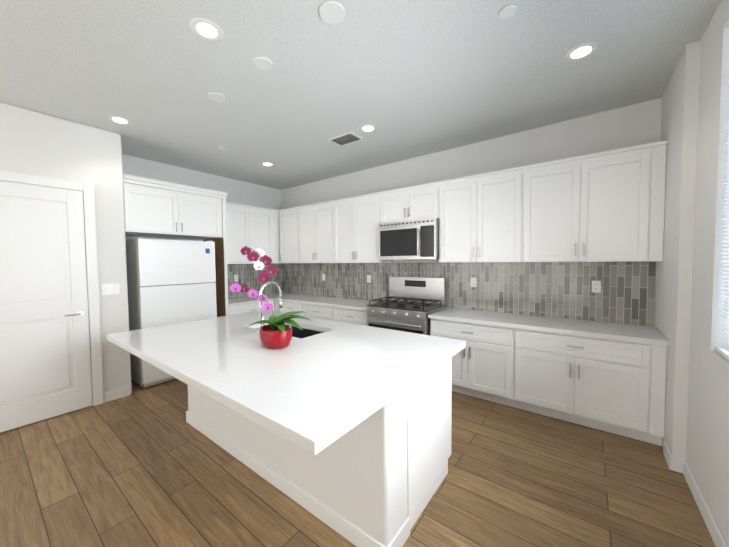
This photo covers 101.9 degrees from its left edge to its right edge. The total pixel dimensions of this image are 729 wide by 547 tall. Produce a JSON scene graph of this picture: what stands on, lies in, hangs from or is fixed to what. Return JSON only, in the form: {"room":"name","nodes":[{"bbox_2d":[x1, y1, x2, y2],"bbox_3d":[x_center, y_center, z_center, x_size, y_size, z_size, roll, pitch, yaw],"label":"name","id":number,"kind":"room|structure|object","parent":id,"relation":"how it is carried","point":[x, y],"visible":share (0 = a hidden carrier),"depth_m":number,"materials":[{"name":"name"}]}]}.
{"room":"kitchen","nodes":[
{"label":"kitchen","id":0,"kind":"room"},
{"bbox_2d":[0,102,131,427],"bbox_3d":[-4.814,0.009,1.656,0.985,3.075,5.360,1,3,37],"label":"wall","id":1,"kind":"structure","parent":0,"point":[34,143],"depth_m":3.28,"materials":[{"name":"paint"}]},
{"bbox_2d":[0,170,103,432],"bbox_3d":[-3.300,0.267,2.833,0.020,2.437,1.144,1,3,37],"label":"pantry door","id":2,"kind":"structure","parent":1,"relation":"in","point":[47,365],"depth_m":2.97,"materials":[{"name":"white wood"}]},
{"bbox_2d":[65,311,83,316],"bbox_3d":[-3.049,0.432,3.109,0.060,0.062,0.151,1,3,37],"label":"door lever","id":3,"kind":"object","parent":2,"relation":"attached to","point":[79,313],"visible":1,"depth_m":3.14,"materials":[{"name":"grey metal"}]},
{"bbox_2d":[101,283,119,294],"bbox_3d":[-2.897,0.179,3.377,0.010,0.125,0.162,1,3,37],"label":"light switch","id":4,"kind":"object","parent":1,"relation":"attached to","point":[109,289],"visible":1,"depth_m":3.37,"materials":[{"name":"white plastic"}]},
{"bbox_2d":[122,154,281,263],"bbox_3d":[-2.660,-0.154,5.162,0.200,3.075,2.840,1,3,37],"label":"wall","id":5,"kind":"structure","parent":0,"point":[244,193],"depth_m":4.92,"materials":[{"name":"paint"}]},
{"bbox_2d":[123,174,222,240],"bbox_3d":[-2.805,-0.868,4.235,0.652,0.660,1.232,1,3,37],"label":"upper cabinet","id":6,"kind":"object","parent":5,"relation":"attached to","point":[157,208],"depth_m":3.99,"materials":[{"name":"white wood"}]},
{"bbox_2d":[226,202,269,263],"bbox_3d":[-2.176,-0.693,5.345,0.328,1.033,1.015,1,3,37],"label":"upper cabinet","id":7,"kind":"object","parent":5,"relation":"attached to","point":[253,227],"depth_m":5.20,"materials":[{"name":"white wood"}]},
{"bbox_2d":[227,263,282,298],"bbox_3d":[-2.188,0.128,5.619,0.009,0.624,1.541,1,3,37],"label":"backsplash","id":8,"kind":"structure","parent":5,"relation":"attached to","point":[248,274],"depth_m":5.64,"materials":[{"name":"tile"}]},
{"bbox_2d":[270,210,279,262],"bbox_3d":[-1.757,-0.719,5.900,0.328,1.033,0.528,1,3,37],"label":"upper cabinet","id":9,"kind":"object","parent":5,"relation":"attached to","point":[274,214],"depth_m":5.70,"materials":[{"name":"white wood"}]},
{"bbox_2d":[0,378,715,546],"bbox_3d":[-1.861,1.574,1.345,6.330,0.080,8.700,1,3,37],"label":"floor","id":10,"kind":"structure","parent":0,"point":[140,466],"depth_m":2.04,"materials":[{"name":"brown wood"}]},
{"bbox_2d":[126,238,216,387],"bbox_3d":[-2.742,0.479,4.202,0.726,1.890,0.920,1,3,37],"label":"refrigerator","id":11,"kind":"object","parent":10,"relation":"on","point":[169,282],"visible":0.67,"depth_m":3.85,"materials":[{"name":"white metal"}]},
{"bbox_2d":[228,301,271,314],"bbox_3d":[-2.135,0.940,5.215,0.608,0.876,0.898,1,3,37],"label":"base cabinet","id":12,"kind":"object","parent":10,"relation":"on","point":[239,309],"depth_m":4.91,"materials":[{"name":"white wood"}]},
{"bbox_2d":[228,297,275,306],"bbox_3d":[-2.127,0.481,5.182,0.645,0.044,0.890,1,3,37],"label":"countertop","id":13,"kind":"structure","parent":12,"relation":"on","point":[244,300],"depth_m":5.06,"materials":[{"name":"white stone"}]},
{"bbox_2d":[272,301,279,311],"bbox_3d":[-1.691,0.912,5.803,0.608,0.876,0.728,1,3,37],"label":"base cabinet","id":14,"kind":"object","parent":10,"relation":"on","point":[277,309],"depth_m":5.42,"materials":[{"name":"white wood"}]},
{"bbox_2d":[279,301,306,315],"bbox_3d":[-1.087,0.922,5.423,0.715,0.876,0.608,1,3,37],"label":"base cabinet","id":15,"kind":"object","parent":10,"relation":"on","point":[287,306],"depth_m":5.13,"materials":[{"name":"white wood"}]},
{"bbox_2d":[257,293,378,310],"bbox_3d":[-0.842,0.469,5.183,2.694,0.044,0.660,1,3,37],"label":"countertop","id":16,"kind":"structure","parent":15,"relation":"on","point":[354,304],"depth_m":4.93,"materials":[{"name":"white stone"}]},
{"bbox_2d":[188,385,406,546],"bbox_3d":[-0.750,1.051,2.301,2.335,0.867,0.230,1,3,37],"label":"wall","id":17,"kind":"structure","parent":10,"relation":"on","point":[356,475],"depth_m":1.66,"materials":[{"name":"paint"}]},
{"bbox_2d":[186,411,409,546],"bbox_3d":[-0.751,1.432,2.311,2.361,0.105,0.243,1,3,37],"label":"baseboard","id":18,"kind":"structure","parent":17,"relation":"attached to","point":[345,528],"depth_m":1.89,"materials":[{"name":"white wood"}]},
{"bbox_2d":[307,304,334,320],"bbox_3d":[-0.582,0.933,5.042,0.852,0.876,0.608,1,3,37],"label":"base cabinet","id":19,"kind":"object","parent":10,"relation":"on","point":[315,311],"depth_m":4.74,"materials":[{"name":"white wood"}]},
{"bbox_2d":[335,307,366,325],"bbox_3d":[-0.056,0.945,4.646,0.771,0.876,0.608,1,3,37],"label":"base cabinet","id":20,"kind":"object","parent":10,"relation":"on","point":[352,316],"depth_m":4.36,"materials":[{"name":"white wood"}]},
{"bbox_2d":[367,276,445,334],"bbox_3d":[0.565,0.733,4.067,0.884,1.335,0.713,1,3,37],"label":"gas range","id":21,"kind":"object","parent":10,"relation":"on","point":[410,304],"visible":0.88,"depth_m":4.01,"materials":[{"name":"silver metal"}]},
{"bbox_2d":[407,357,451,529],"bbox_3d":[0.247,1.049,2.128,0.535,0.868,0.692,1,3,37],"label":"end panel","id":22,"kind":"object","parent":10,"relation":"on","point":[429,411],"visible":0.08,"depth_m":1.87,"materials":[{"name":"white wood"}]},
{"bbox_2d":[107,310,465,454],"bbox_3d":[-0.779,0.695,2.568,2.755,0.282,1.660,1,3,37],"label":"countertop","id":23,"kind":"structure","parent":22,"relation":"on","point":[316,386],"depth_m":1.87,"materials":[{"name":"white stone"}]},
{"bbox_2d":[257,281,282,332],"bbox_3d":[-0.884,0.309,2.813,0.103,0.468,0.278,1,3,37],"label":"faucet","id":24,"kind":"object","parent":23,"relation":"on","point":[261,317],"visible":0.79,"depth_m":2.75,"materials":[{"name":"silver metal"}]},
{"bbox_2d":[230,246,311,348],"bbox_3d":[-0.704,0.171,2.285,0.552,0.784,0.542,1,3,37],"label":"orchid","id":25,"kind":"object","parent":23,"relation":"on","point":[276,333],"visible":1,"depth_m":2.26,"materials":[{"name":"red ceramic"}]},
{"bbox_2d":[430,319,522,409],"bbox_3d":[1.382,0.976,3.562,1.011,0.876,0.608,1,3,37],"label":"base cabinet","id":26,"kind":"object","parent":10,"relation":"on","point":[489,367],"depth_m":3.23,"materials":[{"name":"white wood"}]},
{"bbox_2d":[523,329,654,442],"bbox_3d":[2.107,0.992,3.016,1.106,0.876,0.608,1,3,37],"label":"base cabinet","id":27,"kind":"object","parent":10,"relation":"on","point":[617,387],"depth_m":2.69,"materials":[{"name":"white wood"}]},
{"bbox_2d":[428,308,668,345],"bbox_3d":[1.783,0.526,3.216,2.054,0.044,0.642,1,3,37],"label":"countertop","id":28,"kind":"structure","parent":27,"relation":"on","point":[653,335],"depth_m":2.96,"materials":[{"name":"white stone"}]},
{"bbox_2d":[0,0,720,189],"bbox_3d":[-1.890,-1.588,1.216,6.330,0.100,8.700,1,3,37],"label":"ceiling","id":29,"kind":"structure","parent":0,"point":[409,79],"depth_m":2.35,"materials":[{"name":"paint"}]},
{"bbox_2d":[107,116,131,124],"bbox_3d":[-2.572,-1.606,3.109,0.202,0.006,0.202,1,3,37],"label":"recessed light","id":30,"kind":"object","parent":29,"relation":"in","point":[119,120],"visible":1,"depth_m":3.11,"materials":[{"name":"white"}]},
{"bbox_2d":[189,17,223,41],"bbox_3d":[-1.020,-1.571,1.914,0.202,0.006,0.202,1,3,37],"label":"recessed light","id":31,"kind":"object","parent":29,"relation":"in","point":[206,29],"visible":1,"depth_m":1.91,"materials":[{"name":"white"}]},
{"bbox_2d":[208,92,225,101],"bbox_3d":[-1.333,-1.595,2.676,0.148,0.014,0.148,1,3,37],"label":"disc","id":32,"kind":"object","parent":29,"relation":"attached to","point":[216,96],"visible":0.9,"depth_m":2.67,"materials":[{"name":"white paint"}]},
{"bbox_2d":[252,56,272,70],"bbox_3d":[-0.768,-1.582,2.231,0.148,0.014,0.148,1,3,37],"label":"disc","id":33,"kind":"object","parent":29,"relation":"attached to","point":[262,63],"visible":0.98,"depth_m":2.22,"materials":[{"name":"white paint"}]},
{"bbox_2d":[261,162,273,166],"bbox_3d":[-1.489,-1.675,4.545,0.202,0.006,0.202,1,3,37],"label":"recessed light","id":34,"kind":"object","parent":29,"relation":"in","point":[267,164],"visible":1,"depth_m":4.54,"materials":[{"name":"white"}]},
{"bbox_2d":[319,0,344,23],"bbox_3d":[-0.194,-1.569,1.780,0.158,0.014,0.158,1,3,37],"label":"disc","id":35,"kind":"object","parent":29,"relation":"attached to","point":[331,11],"visible":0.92,"depth_m":1.76,"materials":[{"name":"white paint"}]},
{"bbox_2d":[328,131,362,145],"bbox_3d":[-0.231,-1.644,3.622,0.360,0.014,0.240,1,3,37],"label":"ceiling vent","id":36,"kind":"object","parent":29,"relation":"in","point":[346,138],"visible":0.98,"depth_m":3.61,"materials":[{"name":"grey metal"}]},
{"bbox_2d":[359,125,376,132],"bbox_3d":[0.042,-1.640,3.353,0.202,0.006,0.202,1,3,37],"label":"recessed light","id":37,"kind":"object","parent":29,"relation":"in","point":[368,128],"visible":1,"depth_m":3.35,"materials":[{"name":"white"}]},
{"bbox_2d":[498,4,516,18],"bbox_3d":[0.862,-1.579,1.784,0.100,0.014,0.100,1,3,37],"label":"disc","id":38,"kind":"object","parent":29,"relation":"attached to","point":[507,11],"visible":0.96,"depth_m":1.77,"materials":[{"name":"white paint"}]},
{"bbox_2d":[565,42,598,61],"bbox_3d":[1.575,-1.604,2.148,0.202,0.006,0.202,1,3,37],"label":"recessed light","id":39,"kind":"object","parent":29,"relation":"in","point":[581,51],"visible":1,"depth_m":2.14,"materials":[{"name":"white"}]},
{"bbox_2d":[281,98,661,326],"bbox_3d":[0.515,-0.162,4.672,5.860,3.075,0.200,1,3,37],"label":"wall","id":40,"kind":"structure","parent":0,"point":[629,126],"depth_m":3.60,"materials":[{"name":"paint"}]},
{"bbox_2d":[278,206,301,262],"bbox_3d":[-1.304,-0.714,5.684,0.636,1.033,0.328,1,3,37],"label":"upper cabinet","id":41,"kind":"object","parent":40,"relation":"attached to","point":[290,219],"depth_m":5.55,"materials":[{"name":"white wood"}]},
{"bbox_2d":[302,200,337,262],"bbox_3d":[-0.768,-0.703,5.280,1.012,1.033,0.328,1,3,37],"label":"upper cabinet","id":42,"kind":"object","parent":40,"relation":"attached to","point":[320,220],"depth_m":5.08,"materials":[{"name":"white wood"}]},
{"bbox_2d":[334,192,391,262],"bbox_3d":[-0.079,-0.687,4.761,1.016,1.033,0.328,1,3,37],"label":"upper cabinet","id":43,"kind":"object","parent":40,"relation":"attached to","point":[359,217],"depth_m":4.57,"materials":[{"name":"white wood"}]},
{"bbox_2d":[382,181,437,222],"bbox_3d":[0.683,-0.955,4.173,0.900,0.465,0.328,1,3,37],"label":"upper cabinet","id":44,"kind":"object","parent":40,"relation":"attached to","point":[417,202],"depth_m":4.01,"materials":[{"name":"white wood"}]},
{"bbox_2d":[378,218,438,259],"bbox_3d":[0.656,-0.454,4.136,0.876,0.516,0.454,1,3,37],"label":"microwave","id":45,"kind":"object","parent":44,"relation":"attached to","point":[411,240],"visible":1,"depth_m":3.95,"materials":[{"name":"silver metal"}]},
{"bbox_2d":[283,262,656,325],"bbox_3d":[0.533,0.148,4.539,5.656,0.624,0.009,1,3,37],"label":"backsplash","id":46,"kind":"structure","parent":40,"relation":"attached to","point":[627,294],"depth_m":3.54,"materials":[{"name":"tile"}]},
{"bbox_2d":[367,275,370,282],"bbox_3d":[0.072,0.086,4.873,0.075,0.125,0.008,1,3,37],"label":"outlet","id":47,"kind":"object","parent":46,"relation":"attached to","point":[368,278],"visible":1,"depth_m":4.87,"materials":[{"name":"white plastic"}]},
{"bbox_2d":[471,278,476,286],"bbox_3d":[1.422,0.116,3.856,0.075,0.125,0.008,1,3,37],"label":"outlet","id":48,"kind":"object","parent":46,"relation":"attached to","point":[473,282],"visible":1,"depth_m":3.85,"materials":[{"name":"white plastic"}]},
{"bbox_2d":[592,281,600,292],"bbox_3d":[2.428,0.138,3.097,0.075,0.125,0.008,1,3,37],"label":"outlet","id":49,"kind":"object","parent":46,"relation":"attached to","point":[596,286],"visible":1,"depth_m":3.09,"materials":[{"name":"white plastic"}]},
{"bbox_2d":[438,164,533,262],"bbox_3d":[1.458,-0.654,3.602,1.036,1.033,0.328,1,3,37],"label":"upper cabinet","id":50,"kind":"object","parent":40,"relation":"attached to","point":[484,217],"depth_m":3.44,"materials":[{"name":"white wood"}]},
{"bbox_2d":[530,143,653,261],"bbox_3d":[2.184,-0.638,3.055,1.086,1.033,0.328,1,3,37],"label":"upper cabinet","id":51,"kind":"object","parent":40,"relation":"attached to","point":[606,206],"depth_m":2.84,"materials":[{"name":"white wood"}]},
{"bbox_2d":[655,0,728,546],"bbox_3d":[0.478,0.047,-0.431,0.230,3.075,8.400,1,3,37],"label":"wall","id":52,"kind":"structure","parent":0,"point":[694,121],"depth_m":2.00,"materials":[{"name":"paint"}]},
{"bbox_2d":[678,458,726,546],"bbox_3d":[0.129,1.550,-0.755,0.021,0.105,7.328,1,3,37],"label":"baseboard","id":53,"kind":"structure","parent":52,"relation":"attached to","point":[713,529],"depth_m":1.80,"materials":[{"name":"white wood"}]},
{"bbox_2d":[715,18,728,358],"bbox_3d":[1.441,-0.449,0.857,0.040,1.888,2.134,1,3,37],"label":"window blinds","id":54,"kind":"object","parent":52,"relation":"attached to","point":[723,351],"visible":1,"depth_m":1.68,"materials":[{"name":"white plastic"}]}
]}

